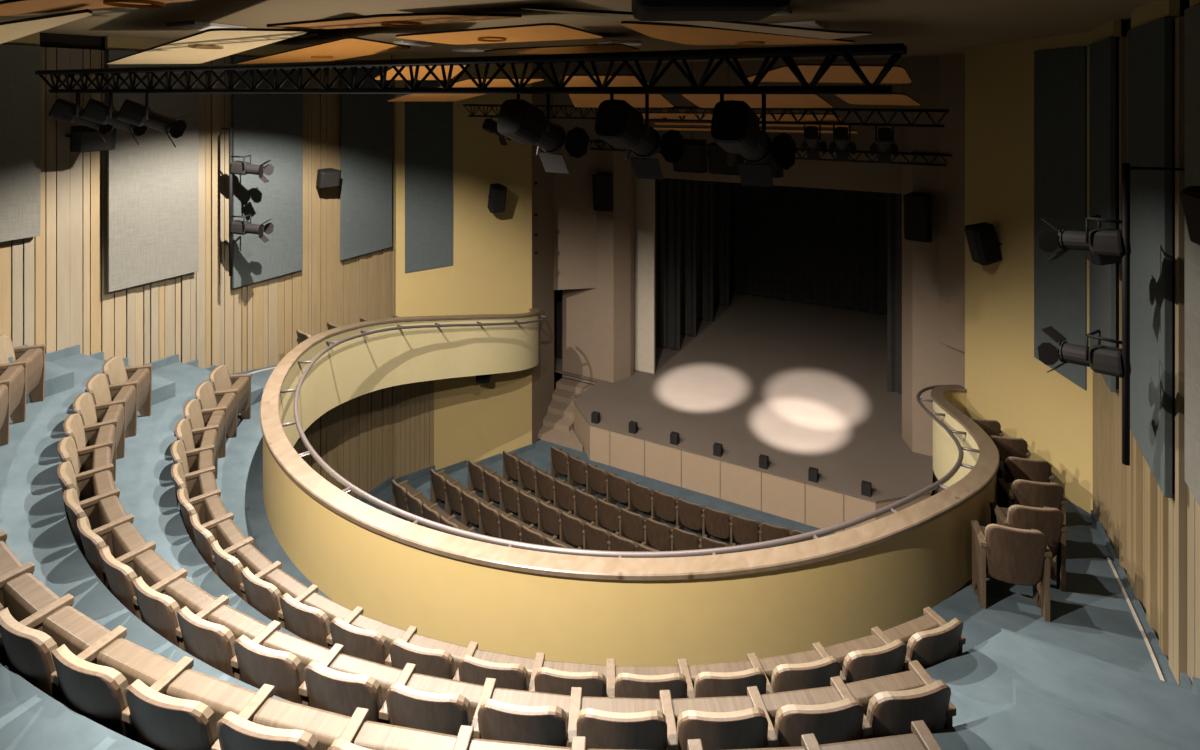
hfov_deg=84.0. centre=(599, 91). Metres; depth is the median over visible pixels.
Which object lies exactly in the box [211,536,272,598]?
seat
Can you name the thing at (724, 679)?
seat
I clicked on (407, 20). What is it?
cloud
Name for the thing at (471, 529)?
seat
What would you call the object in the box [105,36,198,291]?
acoustic panel
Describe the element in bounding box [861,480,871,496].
stage monitor
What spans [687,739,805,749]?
seat
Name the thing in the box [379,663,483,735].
seat
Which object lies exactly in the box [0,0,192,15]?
cloud
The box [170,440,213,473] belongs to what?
seat
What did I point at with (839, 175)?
wall header
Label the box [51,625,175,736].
seat
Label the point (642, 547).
seat
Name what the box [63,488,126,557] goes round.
seat
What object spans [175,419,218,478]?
seat
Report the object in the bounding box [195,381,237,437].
seat
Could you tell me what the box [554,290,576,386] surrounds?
wall
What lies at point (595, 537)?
seat
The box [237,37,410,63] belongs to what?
cloud
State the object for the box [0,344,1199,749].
floor
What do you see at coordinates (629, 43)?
recessed light
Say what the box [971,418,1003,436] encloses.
seat
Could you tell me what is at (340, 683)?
seat
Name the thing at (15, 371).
seat
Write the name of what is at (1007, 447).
seat
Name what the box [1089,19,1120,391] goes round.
acoustic panel
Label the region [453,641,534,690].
seat
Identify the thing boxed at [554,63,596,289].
wall
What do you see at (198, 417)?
seat
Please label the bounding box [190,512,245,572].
seat
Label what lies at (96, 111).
spotlight
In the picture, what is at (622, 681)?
seat
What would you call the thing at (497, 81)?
cloud
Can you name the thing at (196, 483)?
seat
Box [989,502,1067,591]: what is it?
seat
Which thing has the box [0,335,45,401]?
seat
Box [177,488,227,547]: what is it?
seat
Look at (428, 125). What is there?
acoustic panel
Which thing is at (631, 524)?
seat
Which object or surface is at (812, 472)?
stage monitor
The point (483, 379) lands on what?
loudspeaker
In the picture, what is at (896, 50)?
lighting truss
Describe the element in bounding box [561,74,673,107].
cloud
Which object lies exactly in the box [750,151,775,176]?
grille
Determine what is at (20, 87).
acoustic panel
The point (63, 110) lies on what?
spotlight
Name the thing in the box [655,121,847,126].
cloud
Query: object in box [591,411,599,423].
stage monitor
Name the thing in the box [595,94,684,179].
spotlight
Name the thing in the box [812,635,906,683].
seat
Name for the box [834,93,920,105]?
cloud
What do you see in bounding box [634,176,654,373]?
panel
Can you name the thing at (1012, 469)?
seat
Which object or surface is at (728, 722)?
seat
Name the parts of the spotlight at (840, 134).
barn door, hanging rod, barn door, hanging rod, barn door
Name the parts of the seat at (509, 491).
panel, backrest, seat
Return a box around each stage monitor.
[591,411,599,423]
[629,421,637,433]
[670,431,678,444]
[713,442,722,456]
[759,454,768,468]
[808,467,817,482]
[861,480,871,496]
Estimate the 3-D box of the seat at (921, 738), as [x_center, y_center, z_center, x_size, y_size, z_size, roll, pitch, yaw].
[1.254,3.195,2.909,0.606,0.850,0.423,0,0,-7]
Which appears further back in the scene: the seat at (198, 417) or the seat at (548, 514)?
the seat at (548, 514)
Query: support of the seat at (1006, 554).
on the floor at (1087, 677)
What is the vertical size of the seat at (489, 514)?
0.850 m
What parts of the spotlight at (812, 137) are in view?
barn door, barn door, hanging rod, barn door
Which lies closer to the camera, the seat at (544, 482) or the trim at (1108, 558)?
the trim at (1108, 558)
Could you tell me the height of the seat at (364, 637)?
0.850 m
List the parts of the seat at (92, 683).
armrest, backrest, panel, seat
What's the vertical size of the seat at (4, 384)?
0.850 m
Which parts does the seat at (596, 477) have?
panel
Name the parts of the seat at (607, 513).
panel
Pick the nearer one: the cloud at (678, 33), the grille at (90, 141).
the cloud at (678, 33)
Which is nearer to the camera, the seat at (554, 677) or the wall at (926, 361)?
the seat at (554, 677)
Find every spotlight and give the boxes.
[48,92,114,142]
[80,92,147,144]
[116,91,192,147]
[230,155,273,182]
[230,214,273,242]
[482,117,510,144]
[497,94,588,173]
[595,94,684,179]
[711,94,795,186]
[801,123,826,159]
[829,124,855,160]
[870,125,897,162]
[1037,215,1130,260]
[1037,326,1130,377]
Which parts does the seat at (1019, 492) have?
panel, armrest, backrest, panel, armrest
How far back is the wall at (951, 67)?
14.25 m
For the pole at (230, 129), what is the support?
attached to the wall at (53, 284)
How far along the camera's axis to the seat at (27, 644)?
3.53 m
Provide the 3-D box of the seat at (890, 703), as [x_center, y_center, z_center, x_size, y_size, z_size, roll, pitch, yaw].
[1.738,3.785,3.910,0.604,0.850,0.423,0,0,-12]
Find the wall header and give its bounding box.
[631,57,901,193]
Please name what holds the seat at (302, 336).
on the floor at (1087, 677)
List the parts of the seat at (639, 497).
panel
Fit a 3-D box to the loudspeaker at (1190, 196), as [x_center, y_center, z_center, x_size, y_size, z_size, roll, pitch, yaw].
[3.269,0.630,3.285,0.566,0.343,0.514,0,0,28]
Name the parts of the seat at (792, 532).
backrest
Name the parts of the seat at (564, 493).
panel, seat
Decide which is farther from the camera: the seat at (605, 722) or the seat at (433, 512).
the seat at (433, 512)
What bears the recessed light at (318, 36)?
in the ceiling
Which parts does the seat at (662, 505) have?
panel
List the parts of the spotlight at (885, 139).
barn door, hanging rod, barn door, hanging rod, barn door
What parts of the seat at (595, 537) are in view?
panel, backrest, seat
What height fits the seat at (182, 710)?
0.850 m
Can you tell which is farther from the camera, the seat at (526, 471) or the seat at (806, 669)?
the seat at (526, 471)
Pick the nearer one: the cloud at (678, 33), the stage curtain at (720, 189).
the cloud at (678, 33)
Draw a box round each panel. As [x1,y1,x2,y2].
[0,32,40,241]
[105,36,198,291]
[230,46,302,287]
[339,54,391,259]
[405,78,452,272]
[632,0,790,20]
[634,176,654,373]
[1034,46,1086,389]
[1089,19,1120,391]
[1127,0,1179,497]
[1185,0,1199,505]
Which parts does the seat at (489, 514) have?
panel, armrest, backrest, seat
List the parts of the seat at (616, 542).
backrest, seat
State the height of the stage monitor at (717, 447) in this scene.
0.230 m
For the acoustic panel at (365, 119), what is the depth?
13.66 m
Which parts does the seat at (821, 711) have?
armrest, seat, backrest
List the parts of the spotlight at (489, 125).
barn door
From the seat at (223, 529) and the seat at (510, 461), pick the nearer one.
the seat at (223, 529)
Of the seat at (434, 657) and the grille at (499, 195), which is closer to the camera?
the seat at (434, 657)
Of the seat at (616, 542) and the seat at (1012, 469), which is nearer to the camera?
the seat at (1012, 469)
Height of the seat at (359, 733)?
0.850 m
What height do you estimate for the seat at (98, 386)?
0.850 m
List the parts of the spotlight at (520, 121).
hanging rod, barn door, barn door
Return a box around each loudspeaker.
[65,125,116,151]
[316,168,340,187]
[476,374,490,383]
[488,183,506,212]
[592,172,612,211]
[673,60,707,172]
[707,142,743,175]
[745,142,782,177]
[903,192,931,241]
[965,222,1001,264]
[1081,229,1121,265]
[1180,185,1199,244]
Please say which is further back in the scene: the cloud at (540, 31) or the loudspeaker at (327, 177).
the loudspeaker at (327, 177)
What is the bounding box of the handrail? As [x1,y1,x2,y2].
[280,310,978,557]
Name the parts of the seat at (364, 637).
armrest, backrest, seat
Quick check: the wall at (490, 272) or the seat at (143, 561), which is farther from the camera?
the wall at (490, 272)
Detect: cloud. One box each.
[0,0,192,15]
[0,9,91,43]
[107,28,307,63]
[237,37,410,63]
[267,12,521,28]
[374,65,465,79]
[387,77,543,101]
[396,23,602,44]
[484,43,638,53]
[521,5,872,38]
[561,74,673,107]
[621,21,854,45]
[641,112,842,121]
[652,127,857,133]
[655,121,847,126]
[682,94,832,107]
[740,64,910,83]
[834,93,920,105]
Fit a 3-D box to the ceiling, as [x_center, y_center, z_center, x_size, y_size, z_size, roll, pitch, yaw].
[-0.557,-0.875,8.695,13.200,0.150,19.600,0,0,28]
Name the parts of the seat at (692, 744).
armrest, seat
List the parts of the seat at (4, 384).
seat, armrest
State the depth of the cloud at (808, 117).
11.75 m
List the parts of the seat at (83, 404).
backrest, armrest, panel, seat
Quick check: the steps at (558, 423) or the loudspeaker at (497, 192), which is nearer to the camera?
the loudspeaker at (497, 192)
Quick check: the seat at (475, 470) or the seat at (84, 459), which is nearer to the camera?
the seat at (84, 459)
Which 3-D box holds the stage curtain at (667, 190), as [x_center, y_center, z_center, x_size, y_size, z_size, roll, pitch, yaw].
[1.724,3.763,20.992,1.700,8.426,0.110,0,0,28]
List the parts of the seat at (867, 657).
armrest, seat, backrest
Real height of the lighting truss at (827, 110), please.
0.265 m
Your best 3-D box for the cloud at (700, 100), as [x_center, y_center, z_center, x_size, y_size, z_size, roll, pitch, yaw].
[2.272,0.125,9.203,1.956,0.240,2.554,0,0,15]
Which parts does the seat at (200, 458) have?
backrest, armrest, panel, seat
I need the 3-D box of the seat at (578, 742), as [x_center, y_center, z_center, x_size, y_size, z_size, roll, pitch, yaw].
[0.142,3.195,2.858,0.550,0.850,0.423,0,0,1]
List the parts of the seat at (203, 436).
backrest, panel, armrest, seat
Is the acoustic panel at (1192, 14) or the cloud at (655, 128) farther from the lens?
the cloud at (655, 128)
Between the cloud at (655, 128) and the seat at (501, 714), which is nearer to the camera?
the seat at (501, 714)
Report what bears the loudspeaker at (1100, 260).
attached to the wall at (1154, 537)
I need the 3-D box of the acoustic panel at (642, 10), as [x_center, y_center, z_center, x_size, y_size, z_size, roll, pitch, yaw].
[0.616,-0.625,3.876,0.840,0.370,0.640,0,0,0]
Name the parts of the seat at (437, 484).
panel, backrest, seat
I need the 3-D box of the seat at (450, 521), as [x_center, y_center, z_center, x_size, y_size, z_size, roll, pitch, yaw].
[-2.620,8.005,11.942,0.552,0.850,0.423,0,0,39]
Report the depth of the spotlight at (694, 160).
15.29 m
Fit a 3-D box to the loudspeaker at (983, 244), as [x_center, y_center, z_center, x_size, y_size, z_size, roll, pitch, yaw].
[6.364,2.500,11.013,0.555,0.662,0.374,0,0,0]
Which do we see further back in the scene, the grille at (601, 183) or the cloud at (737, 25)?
the grille at (601, 183)
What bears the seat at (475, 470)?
on the floor at (538, 453)
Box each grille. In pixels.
[80,131,111,151]
[325,172,339,186]
[494,190,505,211]
[595,177,608,209]
[677,145,699,171]
[712,146,736,173]
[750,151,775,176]
[907,198,926,240]
[965,229,980,263]
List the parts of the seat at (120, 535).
backrest, panel, armrest, seat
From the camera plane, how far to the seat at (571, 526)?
12.34 m
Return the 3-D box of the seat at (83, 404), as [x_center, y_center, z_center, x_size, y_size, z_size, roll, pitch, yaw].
[-5.556,3.785,7.391,0.423,0.850,0.549,0,0,-27]
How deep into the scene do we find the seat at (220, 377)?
9.61 m
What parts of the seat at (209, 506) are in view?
backrest, panel, armrest, seat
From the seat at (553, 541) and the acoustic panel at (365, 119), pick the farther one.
the acoustic panel at (365, 119)
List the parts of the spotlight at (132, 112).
hanging rod, barn door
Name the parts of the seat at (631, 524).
panel, seat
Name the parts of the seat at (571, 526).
panel, seat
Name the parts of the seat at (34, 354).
seat, panel, armrest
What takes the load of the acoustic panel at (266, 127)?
attached to the wall at (53, 284)
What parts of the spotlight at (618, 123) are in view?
barn door, barn door, hanging rod, barn door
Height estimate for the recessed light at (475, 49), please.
0.035 m
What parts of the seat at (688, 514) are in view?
panel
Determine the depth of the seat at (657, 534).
12.36 m
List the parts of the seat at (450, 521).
backrest, armrest, seat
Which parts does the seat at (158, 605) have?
backrest, armrest, panel, seat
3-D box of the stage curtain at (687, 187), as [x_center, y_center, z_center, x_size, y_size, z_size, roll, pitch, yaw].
[2.383,3.763,22.114,1.700,8.426,0.110,0,0,28]
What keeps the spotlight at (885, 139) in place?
hanging from the lighting truss at (827, 110)
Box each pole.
[222,127,232,275]
[1122,163,1184,465]
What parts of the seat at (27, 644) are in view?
backrest, panel, armrest, seat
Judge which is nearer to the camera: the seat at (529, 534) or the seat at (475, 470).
the seat at (529, 534)
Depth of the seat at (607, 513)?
12.94 m
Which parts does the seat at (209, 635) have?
panel, armrest, backrest, seat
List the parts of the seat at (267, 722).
armrest, backrest, seat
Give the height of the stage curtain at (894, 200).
8.426 m
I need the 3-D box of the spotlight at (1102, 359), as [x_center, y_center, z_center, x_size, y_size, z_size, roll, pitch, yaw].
[4.109,2.223,5.641,0.368,0.442,0.611,0,0,-36]
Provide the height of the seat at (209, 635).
0.850 m
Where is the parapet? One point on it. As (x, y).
(829, 590)
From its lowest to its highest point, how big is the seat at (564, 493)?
0.850 m
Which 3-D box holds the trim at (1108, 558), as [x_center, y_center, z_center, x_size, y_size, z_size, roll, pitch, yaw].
[5.054,4.993,6.311,0.023,0.422,2.500,0,0,28]
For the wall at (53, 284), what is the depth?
10.94 m
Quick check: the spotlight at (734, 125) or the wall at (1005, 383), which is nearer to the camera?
the spotlight at (734, 125)
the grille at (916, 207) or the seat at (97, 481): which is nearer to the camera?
the seat at (97, 481)
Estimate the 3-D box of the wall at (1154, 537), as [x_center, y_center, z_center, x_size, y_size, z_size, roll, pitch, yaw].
[3.528,4.125,3.392,0.587,9.850,13.713,0,0,28]
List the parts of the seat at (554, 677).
armrest, backrest, seat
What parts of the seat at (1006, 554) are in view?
panel, armrest, seat, backrest, panel, armrest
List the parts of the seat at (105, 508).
backrest, panel, armrest, seat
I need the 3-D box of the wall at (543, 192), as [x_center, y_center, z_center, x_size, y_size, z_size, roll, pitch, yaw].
[-1.569,4.120,17.537,0.240,9.860,1.912,0,0,12]
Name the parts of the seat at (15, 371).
armrest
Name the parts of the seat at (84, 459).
backrest, armrest, panel, seat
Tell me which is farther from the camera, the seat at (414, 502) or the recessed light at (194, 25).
the seat at (414, 502)
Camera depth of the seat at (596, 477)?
14.23 m
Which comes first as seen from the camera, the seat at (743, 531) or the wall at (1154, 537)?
the wall at (1154, 537)
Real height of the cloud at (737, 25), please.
0.040 m
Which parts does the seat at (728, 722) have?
armrest, seat, backrest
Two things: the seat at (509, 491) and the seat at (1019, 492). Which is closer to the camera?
the seat at (1019, 492)
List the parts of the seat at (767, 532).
armrest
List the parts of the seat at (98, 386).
backrest, panel, armrest, seat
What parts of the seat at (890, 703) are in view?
armrest, panel, seat, backrest, armrest, panel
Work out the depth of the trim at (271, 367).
11.60 m
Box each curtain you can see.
[655,178,679,350]
[680,179,695,336]
[696,180,712,321]
[713,181,728,306]
[729,182,886,314]
[887,193,901,393]
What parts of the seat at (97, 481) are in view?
backrest, panel, armrest, seat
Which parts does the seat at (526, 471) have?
panel, backrest, seat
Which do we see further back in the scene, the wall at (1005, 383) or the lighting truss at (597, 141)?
the lighting truss at (597, 141)
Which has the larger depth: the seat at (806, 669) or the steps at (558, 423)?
the steps at (558, 423)
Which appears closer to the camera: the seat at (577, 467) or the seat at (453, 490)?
the seat at (453, 490)
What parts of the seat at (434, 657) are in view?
armrest, backrest, seat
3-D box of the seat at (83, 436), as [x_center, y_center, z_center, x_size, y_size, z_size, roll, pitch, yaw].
[-5.292,3.785,6.919,0.423,0.850,0.549,0,0,-32]
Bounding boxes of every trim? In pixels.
[247,367,274,373]
[1106,556,1164,680]
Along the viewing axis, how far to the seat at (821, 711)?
3.66 m
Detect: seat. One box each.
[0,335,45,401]
[0,361,27,422]
[0,379,10,445]
[0,530,22,575]
[0,562,59,661]
[0,594,110,699]
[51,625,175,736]
[57,461,115,536]
[58,437,112,473]
[63,414,116,480]
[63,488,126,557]
[73,393,125,458]
[77,514,146,586]
[86,374,137,436]
[99,541,175,616]
[102,356,152,416]
[122,656,256,749]
[132,568,216,646]
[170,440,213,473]
[171,463,217,525]
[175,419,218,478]
[176,595,267,676]
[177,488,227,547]
[183,399,226,457]
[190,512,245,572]
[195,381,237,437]
[209,365,251,419]
[210,684,350,749]
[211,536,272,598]
[231,620,329,703]
[240,561,307,621]
[278,584,352,648]
[296,330,315,343]
[299,643,402,722]
[326,606,405,664]
[327,323,339,329]
[327,707,456,749]
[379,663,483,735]
[385,625,466,679]
[391,480,417,516]
[405,491,432,525]
[421,503,450,530]
[429,469,454,503]
[439,515,469,535]
[444,480,470,514]
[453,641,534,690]
[453,725,570,749]
[459,527,480,541]
[460,491,488,526]
[467,460,491,492]
[471,678,570,746]
[478,501,507,536]
[482,470,508,502]
[498,513,528,541]
[499,480,526,513]
[502,451,526,481]
[517,460,541,490]
[517,490,545,524]
[519,524,551,544]
[528,652,606,696]
[534,470,560,500]
[537,500,566,534]
[544,535,576,548]
[550,447,573,477]
[553,479,579,510]
[559,511,589,546]
[567,455,592,486]
[567,687,666,749]
[571,736,623,749]
[573,489,601,521]
[582,521,614,550]
[585,464,608,495]
[595,498,623,531]
[606,473,630,504]
[606,658,686,698]
[607,531,640,551]
[618,507,647,541]
[627,481,653,512]
[635,542,659,551]
[643,516,674,550]
[651,490,678,521]
[659,690,767,749]
[670,526,702,550]
[675,498,705,530]
[678,658,766,697]
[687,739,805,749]
[699,534,731,548]
[702,506,732,539]
[729,513,759,544]
[747,650,840,693]
[747,686,863,747]
[758,521,789,546]
[789,527,819,543]
[801,720,941,749]
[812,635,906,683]
[830,660,955,739]
[871,607,965,671]
[970,520,1051,621]
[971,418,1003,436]
[989,435,1030,460]
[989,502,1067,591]
[997,457,1054,504]
[997,478,1067,524]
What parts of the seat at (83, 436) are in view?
backrest, armrest, panel, seat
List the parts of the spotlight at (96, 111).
hanging rod, barn door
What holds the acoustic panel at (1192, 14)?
attached to the wall at (1154, 537)
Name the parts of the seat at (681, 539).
panel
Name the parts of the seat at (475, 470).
panel, backrest, seat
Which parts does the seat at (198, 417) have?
backrest, armrest, panel, seat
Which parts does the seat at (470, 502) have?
panel, armrest, backrest, seat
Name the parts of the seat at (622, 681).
armrest, seat, backrest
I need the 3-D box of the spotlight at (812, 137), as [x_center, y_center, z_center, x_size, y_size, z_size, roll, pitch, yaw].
[3.404,0.806,10.770,0.414,0.602,0.721,0,0,28]
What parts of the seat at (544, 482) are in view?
panel, seat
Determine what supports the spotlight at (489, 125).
hanging from the lighting truss at (827, 110)
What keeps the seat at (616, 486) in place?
on the floor at (538, 453)
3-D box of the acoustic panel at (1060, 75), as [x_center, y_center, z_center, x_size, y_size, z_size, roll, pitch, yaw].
[6.532,1.685,9.451,0.080,4.590,1.120,0,0,2]
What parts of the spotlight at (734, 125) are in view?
barn door, barn door, hanging rod, barn door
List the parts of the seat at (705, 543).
backrest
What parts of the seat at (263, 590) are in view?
backrest, armrest, panel, seat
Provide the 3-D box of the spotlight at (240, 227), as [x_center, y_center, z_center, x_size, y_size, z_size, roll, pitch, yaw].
[-5.684,2.223,10.892,0.611,0.442,0.368,0,0,3]
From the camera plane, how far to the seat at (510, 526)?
12.06 m
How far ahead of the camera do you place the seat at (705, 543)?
11.86 m
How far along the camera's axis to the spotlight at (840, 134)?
10.51 m
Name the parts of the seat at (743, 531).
panel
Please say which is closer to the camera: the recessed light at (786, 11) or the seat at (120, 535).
the seat at (120, 535)
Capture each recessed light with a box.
[165,21,246,30]
[300,33,348,40]
[393,40,432,46]
[452,47,490,51]
[598,41,641,45]
[770,8,791,15]
[770,21,823,27]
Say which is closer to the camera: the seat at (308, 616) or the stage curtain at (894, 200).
the seat at (308, 616)
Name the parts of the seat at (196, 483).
backrest, panel, armrest, seat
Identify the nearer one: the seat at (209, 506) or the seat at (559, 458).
the seat at (209, 506)
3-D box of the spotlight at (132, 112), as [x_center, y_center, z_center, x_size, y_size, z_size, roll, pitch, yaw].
[-4.383,0.273,6.570,0.628,0.556,0.364,0,0,-33]
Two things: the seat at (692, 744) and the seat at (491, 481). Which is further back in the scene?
the seat at (491, 481)
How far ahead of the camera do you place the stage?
16.44 m
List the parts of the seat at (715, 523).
panel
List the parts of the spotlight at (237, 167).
barn door, barn door, barn door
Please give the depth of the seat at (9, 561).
4.27 m
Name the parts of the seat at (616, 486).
panel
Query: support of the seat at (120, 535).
on the floor at (1087, 677)
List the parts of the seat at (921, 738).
armrest, seat, armrest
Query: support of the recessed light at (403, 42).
in the ceiling
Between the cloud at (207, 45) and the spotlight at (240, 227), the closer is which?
the cloud at (207, 45)
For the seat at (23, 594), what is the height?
0.850 m
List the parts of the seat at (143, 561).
backrest, armrest, panel, seat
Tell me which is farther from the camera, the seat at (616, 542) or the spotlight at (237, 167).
the seat at (616, 542)
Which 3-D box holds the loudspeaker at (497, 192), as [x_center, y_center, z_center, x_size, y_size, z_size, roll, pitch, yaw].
[-2.457,2.500,15.743,0.374,0.662,0.555,0,0,-34]
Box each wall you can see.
[0,32,433,498]
[392,55,531,469]
[532,63,553,443]
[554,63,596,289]
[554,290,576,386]
[562,63,633,383]
[902,55,964,455]
[939,54,964,351]
[965,31,1092,513]
[1093,0,1199,685]
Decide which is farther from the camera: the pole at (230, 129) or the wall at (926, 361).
the wall at (926, 361)
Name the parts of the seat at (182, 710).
armrest, panel, backrest, seat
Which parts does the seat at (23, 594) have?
backrest, panel, armrest, seat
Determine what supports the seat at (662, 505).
on the floor at (538, 453)
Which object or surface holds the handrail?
attached to the parapet
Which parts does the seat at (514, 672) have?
armrest, backrest, seat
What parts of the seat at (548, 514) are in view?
panel, backrest, seat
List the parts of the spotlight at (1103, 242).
barn door, barn door, barn door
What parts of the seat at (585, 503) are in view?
panel, seat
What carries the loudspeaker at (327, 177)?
attached to the wall at (53, 284)
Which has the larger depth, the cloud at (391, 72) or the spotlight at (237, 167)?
the spotlight at (237, 167)
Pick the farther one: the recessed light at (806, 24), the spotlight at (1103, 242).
the recessed light at (806, 24)
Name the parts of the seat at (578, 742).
armrest, seat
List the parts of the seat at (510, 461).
panel, backrest, seat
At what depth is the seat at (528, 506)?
13.00 m
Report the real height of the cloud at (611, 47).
0.091 m
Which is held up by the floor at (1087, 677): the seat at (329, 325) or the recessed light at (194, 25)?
the seat at (329, 325)
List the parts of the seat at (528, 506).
panel, backrest, seat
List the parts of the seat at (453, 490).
panel, armrest, backrest, seat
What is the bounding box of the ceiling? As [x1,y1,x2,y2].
[0,0,1152,62]
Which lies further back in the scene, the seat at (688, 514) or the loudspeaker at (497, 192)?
the loudspeaker at (497, 192)
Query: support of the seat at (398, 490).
on the floor at (538, 453)
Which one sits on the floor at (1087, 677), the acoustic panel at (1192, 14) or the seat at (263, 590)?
the seat at (263, 590)
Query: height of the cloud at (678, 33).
0.073 m
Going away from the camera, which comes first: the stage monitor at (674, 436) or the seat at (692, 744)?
the seat at (692, 744)
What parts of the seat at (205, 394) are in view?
armrest, seat, panel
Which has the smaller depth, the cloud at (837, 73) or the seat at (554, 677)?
the seat at (554, 677)
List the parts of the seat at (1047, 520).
panel, armrest, seat, backrest, armrest, panel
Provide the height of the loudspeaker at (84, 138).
0.343 m
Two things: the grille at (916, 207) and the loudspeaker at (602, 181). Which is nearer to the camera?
the grille at (916, 207)
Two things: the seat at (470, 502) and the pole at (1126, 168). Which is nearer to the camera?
the pole at (1126, 168)
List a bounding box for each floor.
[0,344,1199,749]
[353,440,835,550]
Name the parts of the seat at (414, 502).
panel, armrest, backrest, seat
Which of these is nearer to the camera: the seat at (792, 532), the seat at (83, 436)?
the seat at (83, 436)
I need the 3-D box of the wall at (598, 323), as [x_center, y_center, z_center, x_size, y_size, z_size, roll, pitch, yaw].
[-0.053,3.670,18.978,1.890,8.960,0.800,0,0,28]
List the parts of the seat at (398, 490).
panel, backrest, armrest, seat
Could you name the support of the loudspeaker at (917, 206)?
attached to the wall at (926, 361)
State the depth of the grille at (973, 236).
10.93 m
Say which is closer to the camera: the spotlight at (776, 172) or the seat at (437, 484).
the seat at (437, 484)
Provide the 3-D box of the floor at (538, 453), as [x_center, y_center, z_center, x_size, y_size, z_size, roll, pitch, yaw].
[-0.982,8.620,7.902,12.362,0.860,17.000,0,0,28]
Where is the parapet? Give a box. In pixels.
[260,308,999,665]
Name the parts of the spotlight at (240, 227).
barn door, barn door, barn door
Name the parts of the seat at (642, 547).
backrest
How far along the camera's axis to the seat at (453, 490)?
13.16 m
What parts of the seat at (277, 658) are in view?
panel, armrest, backrest, seat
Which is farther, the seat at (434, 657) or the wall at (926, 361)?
the wall at (926, 361)
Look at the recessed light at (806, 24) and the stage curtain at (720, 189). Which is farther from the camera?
the stage curtain at (720, 189)
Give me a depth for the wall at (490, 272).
15.73 m
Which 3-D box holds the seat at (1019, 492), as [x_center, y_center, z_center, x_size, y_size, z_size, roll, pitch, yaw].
[4.835,4.689,7.449,0.588,0.850,0.423,0,0,11]
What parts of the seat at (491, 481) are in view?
panel, backrest, seat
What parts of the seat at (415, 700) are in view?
armrest, backrest, seat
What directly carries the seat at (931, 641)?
on the floor at (1087, 677)
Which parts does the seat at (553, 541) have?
backrest, seat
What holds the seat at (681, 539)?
on the floor at (538, 453)
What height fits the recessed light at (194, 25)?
0.035 m
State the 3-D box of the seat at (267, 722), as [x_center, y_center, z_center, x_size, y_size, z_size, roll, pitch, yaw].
[-1.470,3.195,3.079,0.550,0.850,0.423,0,0,14]
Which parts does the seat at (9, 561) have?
armrest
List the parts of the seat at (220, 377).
backrest, seat, panel, armrest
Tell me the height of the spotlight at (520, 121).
0.574 m
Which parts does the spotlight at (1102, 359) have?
barn door, barn door, barn door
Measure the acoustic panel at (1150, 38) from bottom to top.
4.090 m
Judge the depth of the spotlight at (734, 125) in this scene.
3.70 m
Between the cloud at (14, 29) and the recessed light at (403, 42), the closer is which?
the cloud at (14, 29)
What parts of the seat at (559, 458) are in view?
panel, backrest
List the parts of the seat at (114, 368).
backrest, seat, panel, armrest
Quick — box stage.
[554,291,932,532]
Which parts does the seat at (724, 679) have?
armrest, seat, backrest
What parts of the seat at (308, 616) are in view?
panel, armrest, backrest, seat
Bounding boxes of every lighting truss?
[35,43,906,94]
[463,104,948,126]
[589,140,952,165]
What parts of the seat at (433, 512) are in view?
armrest, backrest, seat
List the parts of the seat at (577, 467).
panel, backrest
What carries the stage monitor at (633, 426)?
on the stage
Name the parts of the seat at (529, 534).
armrest, backrest, seat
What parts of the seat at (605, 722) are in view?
armrest, seat, backrest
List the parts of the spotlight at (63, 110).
hanging rod, barn door, barn door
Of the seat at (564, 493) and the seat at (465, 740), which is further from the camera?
the seat at (564, 493)
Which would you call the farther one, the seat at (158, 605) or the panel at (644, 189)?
the panel at (644, 189)
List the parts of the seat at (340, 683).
panel, armrest, backrest, seat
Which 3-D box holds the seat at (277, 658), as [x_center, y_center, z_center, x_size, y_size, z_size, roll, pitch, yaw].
[-2.016,3.785,4.203,0.549,0.850,0.423,0,0,21]
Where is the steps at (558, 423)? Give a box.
[538,378,591,451]
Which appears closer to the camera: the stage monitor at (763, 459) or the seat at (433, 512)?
the seat at (433, 512)
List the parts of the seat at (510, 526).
panel, armrest, backrest, seat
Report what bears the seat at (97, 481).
on the floor at (1087, 677)
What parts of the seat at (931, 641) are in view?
armrest, seat, backrest, armrest, panel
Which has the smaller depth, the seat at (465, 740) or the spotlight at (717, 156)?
the seat at (465, 740)
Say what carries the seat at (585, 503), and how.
on the floor at (538, 453)
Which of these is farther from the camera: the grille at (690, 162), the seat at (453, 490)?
the grille at (690, 162)
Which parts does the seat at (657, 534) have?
panel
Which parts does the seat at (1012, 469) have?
panel, armrest, backrest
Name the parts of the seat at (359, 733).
backrest, armrest, seat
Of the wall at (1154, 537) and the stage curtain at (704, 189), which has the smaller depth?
the wall at (1154, 537)
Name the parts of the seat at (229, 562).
backrest, armrest, panel, seat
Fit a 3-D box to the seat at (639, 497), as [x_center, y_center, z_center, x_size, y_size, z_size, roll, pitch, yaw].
[0.861,8.425,13.727,0.550,0.850,0.423,0,0,33]
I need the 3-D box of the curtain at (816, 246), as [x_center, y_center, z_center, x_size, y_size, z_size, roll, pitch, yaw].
[8.192,3.713,25.013,13.000,8.526,0.150,0,0,28]
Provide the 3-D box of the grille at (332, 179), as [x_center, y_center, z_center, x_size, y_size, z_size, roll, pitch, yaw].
[-5.060,1.655,12.594,0.062,0.269,0.290,0,0,33]
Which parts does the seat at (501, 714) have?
armrest, backrest, seat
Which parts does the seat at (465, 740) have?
armrest, seat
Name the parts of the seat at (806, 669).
armrest, seat, backrest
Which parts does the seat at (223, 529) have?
backrest, armrest, panel, seat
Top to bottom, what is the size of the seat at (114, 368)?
0.850 m

